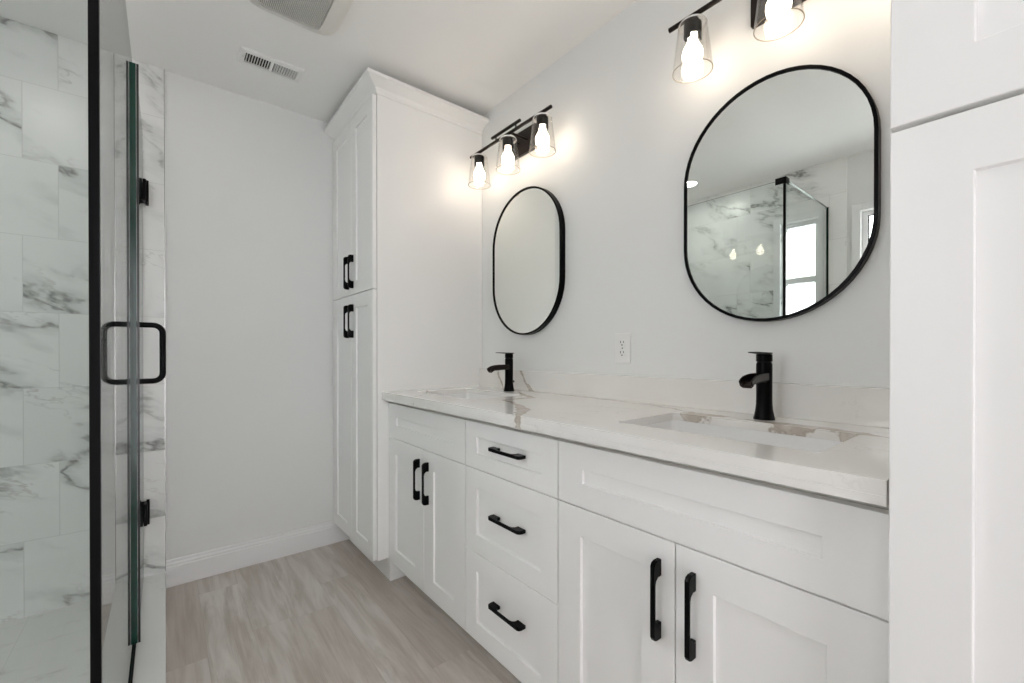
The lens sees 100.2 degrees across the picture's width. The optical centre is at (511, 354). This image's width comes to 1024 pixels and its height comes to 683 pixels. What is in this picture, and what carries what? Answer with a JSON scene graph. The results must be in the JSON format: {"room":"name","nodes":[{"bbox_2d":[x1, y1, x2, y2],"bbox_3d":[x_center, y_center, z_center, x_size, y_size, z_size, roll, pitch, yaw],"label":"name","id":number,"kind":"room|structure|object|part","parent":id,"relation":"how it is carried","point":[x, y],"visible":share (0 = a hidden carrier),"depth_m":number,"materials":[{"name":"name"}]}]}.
{"room":"bathroom","nodes":[
{"label":"bathroom","id":0,"kind":"room"},
{"bbox_2d":[0,600,89,682],"bbox_3d":[-1.470,1.110,1.014,0.708,0.114,1.710,0,0,-39],"label":"floor","id":1,"kind":"structure","parent":0,"point":[53,646],"depth_m":1.53,"materials":[{"name":"tile"}]},
{"bbox_2d":[133,572,165,682],"bbox_3d":[-1.408,1.049,1.059,0.859,0.076,1.702,0,0,-39],"label":"shower curb","id":2,"kind":"object","parent":1,"relation":"on","point":[150,654],"visible":0.57,"depth_m":1.54,"materials":[{"name":"stone"}]},
{"bbox_2d":[88,150,89,508],"bbox_3d":[-0.955,0.004,0.423,0.768,2.018,0.020,0,0,-39],"label":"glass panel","id":3,"kind":"object","parent":2,"relation":"on","point":[88,150],"visible":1,"depth_m":0.66,"materials":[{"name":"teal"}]},
{"bbox_2d":[88,0,101,682],"bbox_3d":[-0.672,-0.002,0.674,0.056,2.027,0.057,0,0,-39],"label":"shower door frame","id":4,"kind":"structure","parent":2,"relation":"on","point":[93,5],"depth_m":0.67,"materials":[{"name":"black metal"}]},
{"bbox_2d":[100,0,135,682],"bbox_3d":[-0.982,0.002,1.075,0.012,2.018,1.031,0,0,-39],"label":"glass panel","id":5,"kind":"object","parent":2,"relation":"on","point":[116,147],"visible":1,"depth_m":0.97,"materials":[{"name":"teal"}]},
{"bbox_2d":[0,16,333,623],"bbox_3d":[-1.446,-0.120,2.189,2.230,2.405,0.108,0,0,-39],"label":"wall","id":6,"kind":"structure","parent":0,"point":[249,300],"depth_m":2.02,"materials":[{"name":"white paint"}]},
{"bbox_2d":[132,62,165,643],"bbox_3d":[-1.490,-0.004,1.709,0.169,2.011,0.581,0,0,-39],"label":"shower door","id":7,"kind":"structure","parent":6,"relation":"attached to","point":[140,185],"depth_m":1.49,"materials":[{"name":"clear glass"}]},
{"bbox_3d":[-1.488,-0.004,1.707,0.011,2.011,0.576,0,0,-39],"label":"glass pane","id":8,"kind":"part","parent":7,"relation":"part of","materials":[{"name":"teal"}]},
{"bbox_3d":[-1.306,-0.006,1.554,0.078,0.222,0.019,0,0,-39],"label":"door handle","id":9,"kind":"part","parent":7,"relation":"part of","materials":[{"name":"black metal"}]},
{"bbox_2d":[164,98,165,571],"bbox_3d":[-1.611,-0.157,1.988,0.002,2.328,0.009,0,0,-39],"label":"trim","id":10,"kind":"structure","parent":6,"relation":"attached to","point":[164,98],"depth_m":1.98,"materials":[{"name":"grey"}]},
{"bbox_2d":[166,521,348,587],"bbox_3d":[-1.282,1.020,2.256,0.842,0.124,0.015,0,0,-39],"label":"baseboard","id":11,"kind":"structure","parent":6,"relation":"attached to","point":[189,568],"depth_m":2.19,"materials":[{"name":"white paint"}]},
{"bbox_2d":[0,0,636,122],"bbox_3d":[-0.153,-1.356,0.589,2.430,0.080,4.215,0,0,-39],"label":"ceiling","id":12,"kind":"structure","parent":0,"point":[472,55],"depth_m":1.80,"materials":[{"name":"white paint"}]},
{"bbox_2d":[237,45,303,82],"bbox_3d":[-1.097,-1.312,1.952,0.254,0.016,0.122,0,0,-39],"label":"ceiling vent","id":13,"kind":"object","parent":12,"relation":"in","point":[250,57],"visible":1,"depth_m":1.94,"materials":[{"name":"white plastic"}]},
{"bbox_2d":[249,0,352,34],"bbox_3d":[-0.772,-1.302,1.555,0.332,0.033,0.328,0,0,-39],"label":"exhaust fan","id":14,"kind":"object","parent":12,"relation":"attached to","point":[323,17],"visible":1,"depth_m":1.61,"materials":[{"name":"white plastic"}]},
{"bbox_2d":[259,0,331,28],"bbox_3d":[-0.780,-1.290,1.548,0.205,0.007,0.228,0,0,-39],"label":"grille","id":15,"kind":"object","parent":14,"relation":"attached to","point":[310,14],"depth_m":1.60,"materials":[{"name":"white plastic"}]},
{"bbox_2d":[166,539,521,682],"bbox_3d":[0.218,1.128,0.899,1.474,0.080,4.215,0,0,-39],"label":"floor","id":16,"kind":"structure","parent":0,"point":[324,614],"depth_m":1.69,"materials":[{"name":"grey wood"}]},
{"bbox_2d":[324,68,488,580],"bbox_3d":[-0.596,-0.098,2.379,0.666,2.360,0.680,0,0,-39],"label":"linen cabinet","id":17,"kind":"object","parent":16,"relation":"on","point":[407,218],"visible":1,"depth_m":2.15,"materials":[{"name":"white paint"}]},
{"bbox_3d":[-0.922,-0.762,2.341,0.019,0.901,0.307,0,0,-39],"label":"door","id":18,"kind":"part","parent":17,"relation":"part of","materials":[{"name":"white paint"}]},
{"bbox_3d":[-0.922,0.327,2.345,0.019,1.266,0.307,0,0,-39],"label":"door","id":19,"kind":"part","parent":17,"relation":"part of","materials":[{"name":"white paint"}]},
{"bbox_3d":[-0.864,-0.425,2.233,0.028,0.170,0.010,0,0,-39],"label":"handle","id":20,"kind":"part","parent":17,"relation":"part of","materials":[{"name":"black metal"}]},
{"bbox_3d":[-0.864,-0.172,2.234,0.028,0.170,0.010,0,0,-39],"label":"handle","id":21,"kind":"part","parent":17,"relation":"part of","materials":[{"name":"black metal"}]},
{"bbox_3d":[-0.823,-0.425,2.182,0.028,0.170,0.010,0,0,-39],"label":"handle","id":22,"kind":"part","parent":17,"relation":"part of","materials":[{"name":"black metal"}]},
{"bbox_3d":[-0.823,-0.172,2.183,0.028,0.170,0.010,0,0,-39],"label":"handle","id":23,"kind":"part","parent":17,"relation":"part of","materials":[{"name":"black metal"}]},
{"bbox_3d":[-0.732,-0.761,2.107,0.019,0.901,0.291,0,0,-39],"label":"door","id":24,"kind":"part","parent":17,"relation":"part of","materials":[{"name":"white paint"}]},
{"bbox_3d":[-0.732,0.328,2.111,0.019,1.266,0.291,0,0,-39],"label":"door","id":25,"kind":"part","parent":17,"relation":"part of","materials":[{"name":"white paint"}]},
{"bbox_3d":[-0.596,-1.248,2.374,0.664,0.060,0.680,0,0,-39],"label":"crown moulding","id":26,"kind":"part","parent":17,"relation":"part of","materials":[{"name":"white paint"}]},
{"bbox_2d":[389,402,481,645],"bbox_3d":[-0.176,0.640,1.938,0.572,0.887,0.670,0,0,-39],"label":"base cabinet","id":27,"kind":"object","parent":16,"relation":"on","point":[427,448],"visible":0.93,"depth_m":1.71,"materials":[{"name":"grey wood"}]},
{"bbox_3d":[-0.468,0.683,1.904,0.019,0.586,0.352,0,0,-39],"label":"door","id":28,"kind":"part","parent":27,"relation":"part of","materials":[{"name":"white paint"}]},
{"bbox_3d":[-0.397,0.518,1.778,0.028,0.170,0.010,0,0,-39],"label":"handle","id":29,"kind":"part","parent":27,"relation":"part of","materials":[{"name":"black metal"}]},
{"bbox_3d":[-0.348,0.519,1.719,0.028,0.170,0.010,0,0,-39],"label":"handle","id":30,"kind":"part","parent":27,"relation":"part of","materials":[{"name":"black metal"}]},
{"bbox_3d":[-0.369,0.308,1.781,0.019,0.158,0.667,0,0,-39],"label":"false drawer","id":31,"kind":"part","parent":27,"relation":"part of","materials":[{"name":"white paint"}]},
{"bbox_3d":[-0.257,0.684,1.644,0.019,0.586,0.311,0,0,-39],"label":"door","id":32,"kind":"part","parent":27,"relation":"part of","materials":[{"name":"white paint"}]},
{"bbox_2d":[382,386,888,506],"bbox_3d":[0.182,0.194,1.492,0.576,0.038,1.814,0,0,-39],"label":"countertop","id":33,"kind":"structure","parent":27,"relation":"on","point":[856,468],"depth_m":0.99,"materials":[{"name":"stone"}]},
{"bbox_2d":[443,393,495,398],"bbox_3d":[-0.195,0.270,1.931,0.315,0.146,0.482,0,0,-39],"label":"sink","id":34,"kind":"object","parent":33,"relation":"in","point":[459,395],"visible":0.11,"depth_m":2.15,"materials":[{"name":"white ceramic"}]},
{"bbox_2d":[487,352,514,391],"bbox_3d":[-0.049,0.081,2.010,0.150,0.184,0.052,0,0,-39],"label":"faucet","id":35,"kind":"object","parent":33,"relation":"on","point":[508,367],"visible":1,"depth_m":2.02,"materials":[{"name":"black metal"}]},
{"bbox_3d":[-0.065,0.065,1.997,0.110,0.036,0.033,0,0,-39],"label":"spout","id":36,"kind":"part","parent":35,"relation":"part of","materials":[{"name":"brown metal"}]},
{"bbox_2d":[643,420,841,451],"bbox_3d":[0.526,0.273,1.041,0.315,0.146,0.482,0,0,-39],"label":"sink","id":37,"kind":"object","parent":33,"relation":"in","point":[760,437],"visible":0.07,"depth_m":1.14,"materials":[{"name":"white ceramic"}]},
{"bbox_2d":[739,352,774,420],"bbox_3d":[0.654,0.084,1.142,0.150,0.184,0.052,0,0,-39],"label":"faucet","id":38,"kind":"object","parent":33,"relation":"on","point":[763,377],"visible":1,"depth_m":1.15,"materials":[{"name":"black metal"}]},
{"bbox_3d":[0.639,0.068,1.129,0.110,0.036,0.033,0,0,-39],"label":"spout","id":39,"kind":"part","parent":38,"relation":"part of","materials":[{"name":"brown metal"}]},
{"bbox_3d":[0.669,-0.005,1.154,0.092,0.006,0.028,0,0,-39],"label":"lever","id":40,"kind":"part","parent":38,"relation":"part of","materials":[{"name":"black metal"}]},
{"bbox_2d":[466,418,562,682],"bbox_3d":[0.180,0.641,1.500,0.572,0.887,0.458,0,0,-39],"label":"base cabinet","id":41,"kind":"object","parent":16,"relation":"on","point":[512,474],"visible":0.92,"depth_m":1.31,"materials":[{"name":"white wood"}]},
{"bbox_3d":[-0.020,0.802,1.315,0.028,0.010,0.160,0,0,-39],"label":"handle","id":42,"kind":"part","parent":41,"relation":"part of","materials":[{"name":"black metal"}]},
{"bbox_3d":[-0.020,0.520,1.314,0.028,0.010,0.160,0,0,-39],"label":"handle","id":43,"kind":"part","parent":41,"relation":"part of","materials":[{"name":"black metal"}]},
{"bbox_3d":[-0.020,0.301,1.313,0.028,0.010,0.160,0,0,-39],"label":"handle","id":44,"kind":"part","parent":41,"relation":"part of","materials":[{"name":"black metal"}]},
{"bbox_3d":[-0.013,0.828,1.344,0.019,0.298,0.456,0,0,-39],"label":"drawer","id":45,"kind":"part","parent":41,"relation":"part of","materials":[{"name":"white paint"}]},
{"bbox_3d":[-0.013,0.534,1.343,0.019,0.284,0.456,0,0,-39],"label":"drawer","id":46,"kind":"part","parent":41,"relation":"part of","materials":[{"name":"white paint"}]},
{"bbox_3d":[-0.013,0.310,1.342,0.019,0.158,0.456,0,0,-39],"label":"drawer","id":47,"kind":"part","parent":41,"relation":"part of","materials":[{"name":"white paint"}]},
{"bbox_2d":[558,438,888,682],"bbox_3d":[0.540,0.643,1.055,0.572,0.887,0.685,0,0,-39],"label":"base cabinet","id":48,"kind":"object","parent":16,"relation":"on","point":[670,572],"visible":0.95,"depth_m":0.83,"materials":[{"name":"white wood"}]},
{"bbox_3d":[0.239,0.686,1.032,0.019,0.586,0.340,0,0,-39],"label":"door","id":49,"kind":"part","parent":48,"relation":"part of","materials":[{"name":"white paint"}]},
{"bbox_3d":[0.306,0.522,0.911,0.028,0.170,0.010,0,0,-39],"label":"handle","id":50,"kind":"part","parent":48,"relation":"part of","materials":[{"name":"black metal"}]},
{"bbox_3d":[0.354,0.522,0.852,0.028,0.170,0.010,0,0,-39],"label":"handle","id":51,"kind":"part","parent":48,"relation":"part of","materials":[{"name":"black metal"}]},
{"bbox_3d":[0.455,0.687,0.766,0.019,0.586,0.340,0,0,-39],"label":"door","id":52,"kind":"part","parent":48,"relation":"part of","materials":[{"name":"white paint"}]},
{"bbox_2d":[888,0,1023,682],"bbox_3d":[0.934,-0.091,0.521,0.628,2.360,0.758,0,0,-39],"label":"linen cabinet","id":53,"kind":"object","parent":16,"relation":"on","point":[956,374],"visible":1,"depth_m":0.54,"materials":[{"name":"white paint"}]},
{"bbox_3d":[0.630,-0.759,0.475,0.019,0.892,0.316,0,0,-39],"label":"door","id":54,"kind":"part","parent":53,"relation":"part of","materials":[{"name":"white paint"}]},
{"bbox_2d":[482,0,891,387],"bbox_3d":[0.752,-0.116,1.327,0.100,2.405,4.215,0,0,-39],"label":"wall","id":55,"kind":"structure","parent":0,"point":[626,133],"depth_m":1.53,"materials":[{"name":"white paint"}]},
{"bbox_2d":[468,105,555,189],"bbox_3d":[-0.001,-0.977,2.032,0.176,0.225,0.604,0,0,-39],"label":"vanity light","id":56,"kind":"object","parent":55,"relation":"attached to","point":[535,136],"visible":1,"depth_m":2.00,"materials":[{"name":"black metal"}]},
{"bbox_2d":[474,152,483,166],"bbox_3d":[-0.167,-0.994,2.187,0.051,0.071,0.051,0,0,-39],"label":"socket","id":57,"kind":"object","parent":56,"relation":"attached to","point":[478,156],"depth_m":2.17,"materials":[{"name":"black metal"}]},
{"bbox_3d":[-0.167,-0.940,2.187,0.060,0.112,0.060,0,0,-39],"label":"light bulb","id":58,"kind":"part","parent":56,"relation":"part of","materials":[{"name":"white glass"}]},
{"bbox_2d":[503,134,512,149],"bbox_3d":[-0.019,-0.994,2.005,0.051,0.071,0.051,0,0,-39],"label":"socket","id":59,"kind":"object","parent":56,"relation":"attached to","point":[507,138],"depth_m":1.99,"materials":[{"name":"black metal"}]},
{"bbox_3d":[-0.019,-0.939,2.005,0.060,0.112,0.060,0,0,-39],"label":"light bulb","id":60,"kind":"part","parent":56,"relation":"part of","materials":[{"name":"white glass"}]},
{"bbox_3d":[0.034,-1.033,2.024,0.094,0.012,0.012,0,0,-39],"label":"arm","id":61,"kind":"part","parent":56,"relation":"part of","materials":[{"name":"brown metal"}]},
{"bbox_2d":[536,114,547,128],"bbox_3d":[0.129,-0.993,1.822,0.051,0.071,0.051,0,0,-39],"label":"socket","id":62,"kind":"object","parent":56,"relation":"attached to","point":[541,119],"depth_m":1.80,"materials":[{"name":"black metal"}]},
{"bbox_3d":[0.129,-0.939,1.822,0.060,0.112,0.060,0,0,-39],"label":"light bulb","id":63,"kind":"part","parent":56,"relation":"part of","materials":[{"name":"white glass"}]},
{"bbox_2d":[493,186,564,334],"bbox_3d":[0.066,-0.448,2.068,0.029,0.704,0.500,0,0,-39],"label":"wall mirror","id":64,"kind":"object","parent":55,"relation":"attached to","point":[529,238],"visible":1,"depth_m":2.03,"materials":[{"name":"black metal"}]},
{"bbox_2d":[615,333,630,362],"bbox_3d":[0.424,-0.025,1.644,0.008,0.115,0.070,0,0,-39],"label":"wall outlet","id":65,"kind":"object","parent":55,"relation":"attached to","point":[622,340],"visible":1,"depth_m":1.64,"materials":[{"name":"white plastic"}]},
{"bbox_2d":[618,350,625,356],"bbox_3d":[0.423,-0.006,1.643,0.002,0.029,0.033,0,0,-39],"label":"receptacle","id":66,"kind":"object","parent":65,"relation":"attached to","point":[621,353],"depth_m":1.64,"materials":[{"name":"white plastic"}]},
{"bbox_2d":[618,339,625,346],"bbox_3d":[0.423,-0.045,1.643,0.002,0.029,0.033,0,0,-39],"label":"receptacle","id":67,"kind":"object","parent":65,"relation":"attached to","point":[621,342],"depth_m":1.64,"materials":[{"name":"white plastic"}]},
{"bbox_2d":[479,369,888,427],"bbox_3d":[0.398,0.126,1.667,0.020,0.095,1.814,0,0,-39],"label":"backsplash","id":68,"kind":"structure","parent":55,"relation":"attached to","point":[864,406],"depth_m":1.35,"materials":[{"name":"stone"}]},
{"bbox_2d":[668,0,721,82],"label":"vanity light","id":69,"kind":"object","parent":55,"relation":"attached to","point":[692,55],"depth_m":1.29,"materials":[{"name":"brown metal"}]},
{"bbox_3d":[0.550,-0.937,1.304,0.060,0.112,0.060,0,0,-39],"label":"light bulb","id":70,"kind":"part","parent":69,"relation":"part of","materials":[{"name":"white glass"}]},
{"bbox_2d":[684,16,701,43],"bbox_3d":[0.550,-0.991,1.303,0.051,0.071,0.051,0,0,-39],"label":"socket","id":71,"kind":"object","parent":69,"relation":"attached to","point":[692,25],"depth_m":1.29,"materials":[{"name":"black metal"}]},
{"bbox_3d":[0.550,-0.935,1.304,0.115,0.143,0.115,0,0,-39],"label":"lamp shade","id":72,"kind":"part","parent":69,"relation":"part of","materials":[{"name":"clear glass"}]},
{"bbox_2d":[751,0,805,41],"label":"vanity light","id":73,"kind":"object","parent":55,"relation":"attached to","point":[763,12],"depth_m":1.13,"materials":[{"name":"clear glass"}]},
{"bbox_3d":[0.698,-0.936,1.121,0.060,0.112,0.060,0,0,-39],"label":"light bulb","id":74,"kind":"part","parent":73,"relation":"part of","materials":[{"name":"white glass"}]},
{"bbox_2d":[684,64,880,321],"bbox_3d":[0.739,-0.449,1.238,0.029,0.704,0.500,0,0,-39],"label":"wall mirror","id":75,"kind":"object","parent":55,"relation":"attached to","point":[782,184],"visible":1,"depth_m":1.20,"materials":[{"name":"black metal"}]}
]}

